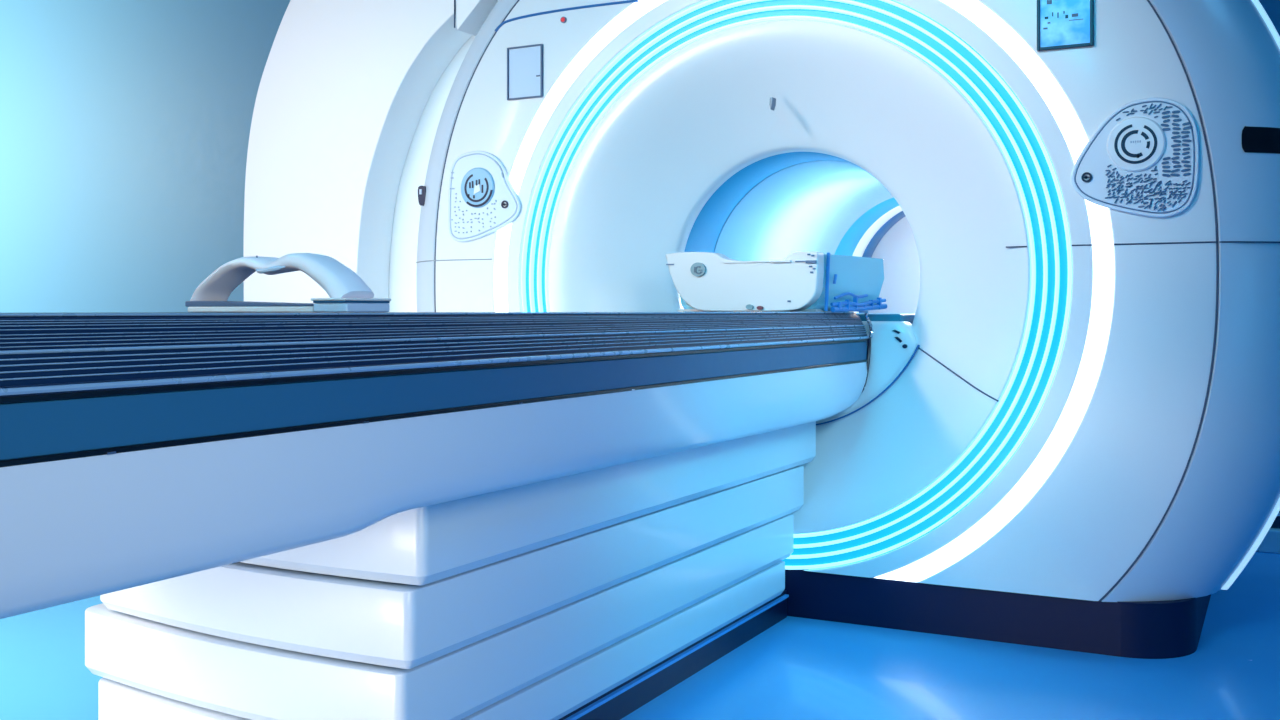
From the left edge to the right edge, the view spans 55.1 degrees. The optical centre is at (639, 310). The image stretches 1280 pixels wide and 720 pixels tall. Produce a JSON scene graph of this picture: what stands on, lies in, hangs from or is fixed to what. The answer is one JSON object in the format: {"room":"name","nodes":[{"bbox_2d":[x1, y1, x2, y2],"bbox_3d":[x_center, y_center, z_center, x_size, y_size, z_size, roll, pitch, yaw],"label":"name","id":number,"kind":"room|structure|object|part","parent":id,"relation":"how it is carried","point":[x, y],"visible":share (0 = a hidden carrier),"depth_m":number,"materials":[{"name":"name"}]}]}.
{"room":"radiology room","nodes":[
{"label":"radiology room","id":0,"kind":"room"},
{"bbox_2d":[0,0,289,312],"bbox_3d":[-1.244,-1.100,8.277,15.100,4.200,0.100,0,0,28],"label":"wall","id":1,"kind":"structure","parent":0,"point":[125,125],"depth_m":9.73,"materials":[{"name":"blue paint"}]},
{"bbox_2d":[0,552,1279,719],"bbox_3d":[-3.569,1.050,3.851,15.100,0.100,9.900,0,0,28],"label":"floor","id":2,"kind":"structure","parent":0,"point":[798,668],"depth_m":3.36,"materials":[{"name":"blue plastic"}]},
{"bbox_2d":[0,311,872,719],"bbox_3d":[-0.791,0.501,2.377,1.195,0.999,4.472,0,0,28],"label":"table","id":3,"kind":"object","parent":2,"relation":"on","point":[269,515],"visible":1,"depth_m":2.30,"materials":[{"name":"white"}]},
{"bbox_2d":[185,253,390,311],"bbox_3d":[-0.677,-0.053,2.331,0.419,0.112,0.126,0,0,28],"label":"arched frame","id":4,"kind":"object","parent":3,"relation":"on","point":[347,292],"visible":1,"depth_m":2.28,"materials":[{"name":"white plastic"}]},
{"bbox_3d":[-0.529,-0.017,2.254,0.076,0.004,0.122,0,0,28],"label":"foot trim","id":5,"kind":"part","parent":4,"relation":"part of","materials":[{"name":"blue"}]},
{"bbox_3d":[-0.387,0.726,3.305,0.946,0.140,1.996,0,0,28],"label":"pedestal panel","id":6,"kind":"part","parent":3,"relation":"part of","materials":[{"name":"blue"}]},
{"bbox_3d":[-0.381,0.858,3.277,0.882,0.108,1.962,0,0,28],"label":"pedestal panel","id":7,"kind":"part","parent":3,"relation":"part of","materials":[{"name":"blue"}]},
{"bbox_3d":[-0.347,0.577,3.311,0.917,0.145,2.039,0,0,28],"label":"pedestal panel","id":8,"kind":"part","parent":3,"relation":"part of","materials":[{"name":"blue"}]},
{"bbox_3d":[-0.320,0.412,3.333,0.934,0.169,2.086,0,0,28],"label":"pedestal panel","id":9,"kind":"part","parent":3,"relation":"part of","materials":[{"name":"blue"}]},
{"bbox_2d":[666,251,886,311],"bbox_3d":[0.442,-0.094,4.032,0.653,0.196,0.370,0,0,28],"label":"coil","id":10,"kind":"object","parent":3,"relation":"on","point":[804,281],"visible":1,"depth_m":3.90,"materials":[{"name":"white plastic"}]},
{"bbox_3d":[0.347,-0.013,3.881,0.024,0.016,0.010,0,0,28],"label":"knob","id":11,"kind":"part","parent":10,"relation":"part of","materials":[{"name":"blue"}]},
{"bbox_3d":[0.406,-0.002,4.085,0.480,0.008,0.290,0,0,28],"label":"plate","id":12,"kind":"part","parent":10,"relation":"part of","materials":[{"name":"white plastic"}]},
{"bbox_2d":[243,0,1279,658],"bbox_3d":[0.610,-0.400,5.366,4.173,2.800,2.572,0,0,28],"label":"scanner","id":13,"kind":"object","parent":2,"relation":"on","point":[1062,432],"visible":0.79,"depth_m":3.86,"materials":[{"name":"white plastic"}]},
{"bbox_2d":[418,186,425,205],"bbox_3d":[-0.840,-0.450,4.816,0.037,0.079,0.054,0,0,28],"label":"socket","id":14,"kind":"object","parent":13,"relation":"attached to","point":[421,189],"depth_m":4.79,"materials":[{"name":"black plastic"}]},
{"bbox_2d":[455,0,497,35],"bbox_3d":[0.249,-1.451,4.438,2.085,0.698,0.230,0,0,28],"label":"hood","id":15,"kind":"object","parent":13,"relation":"attached to","point":[470,15],"depth_m":4.82,"materials":[{"name":"white plastic"}]},
{"bbox_3d":[-0.578,-0.427,4.560,0.324,0.338,0.015,0,0,28],"label":"control panel","id":16,"kind":"part","parent":13,"relation":"part of","materials":[{"name":"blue plastic"}]},
{"bbox_3d":[-0.417,-0.870,4.480,0.140,0.181,0.007,0,0,28],"label":"hatch panel","id":17,"kind":"part","parent":13,"relation":"part of","materials":[{"name":"blue"}]},
{"bbox_3d":[-0.419,-0.870,4.477,0.151,0.192,0.014,0,0,28],"label":"hatch frame","id":18,"kind":"part","parent":13,"relation":"part of","materials":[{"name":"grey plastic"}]},
{"bbox_2d":[560,17,566,22],"bbox_3d":[-0.274,-1.044,4.404,0.022,0.022,0.007,0,0,28],"label":"lamp","id":19,"kind":"object","parent":13,"relation":"attached to","point":[562,19],"depth_m":4.40,"materials":[{"name":"red plastic"}]},
{"bbox_2d":[521,0,1071,569],"bbox_3d":[0.418,-0.112,4.057,1.922,1.922,0.021,0,0,28],"label":"light","id":20,"kind":"object","parent":13,"relation":"on","point":[988,486],"depth_m":3.80,"materials":[{"name":"teal"}]},
{"bbox_3d":[1.247,-0.895,3.602,0.158,0.250,0.014,0,0,28],"label":"display frame","id":21,"kind":"part","parent":13,"relation":"part of","materials":[{"name":"blue"}]},
{"bbox_3d":[1.413,-0.436,3.514,0.342,0.341,0.015,0,0,28],"label":"control panel","id":22,"kind":"part","parent":13,"relation":"part of","materials":[{"name":"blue plastic"}]},
{"bbox_3d":[0.576,-0.459,4.357,3.296,2.603,0.030,0,0,28],"label":"rim trim","id":23,"kind":"part","parent":13,"relation":"part of","materials":[{"name":"blue plastic"}]},
{"bbox_2d":[1256,528,1279,553],"bbox_3d":[3.652,0.953,4.611,3.020,0.095,0.160,0,0,28],"label":"wall","id":24,"kind":"structure","parent":2,"relation":"on","point":[1270,543],"depth_m":5.07,"materials":[{"name":"teal paint"}]},
{"bbox_2d":[1259,0,1279,35],"bbox_3d":[3.657,-1.600,4.620,3.020,3.200,0.140,0,0,28],"label":"wall partition","id":25,"kind":"structure","parent":0,"point":[1272,7],"depth_m":5.08,"materials":[{"name":"blue paint"}]},
{"bbox_2d":[1270,511,1279,528],"bbox_3d":[3.651,0.453,4.608,3.020,0.905,0.085,0,0,28],"label":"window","id":26,"kind":"structure","parent":25,"relation":"in","point":[1276,524],"depth_m":5.11,"materials":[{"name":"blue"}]}
]}

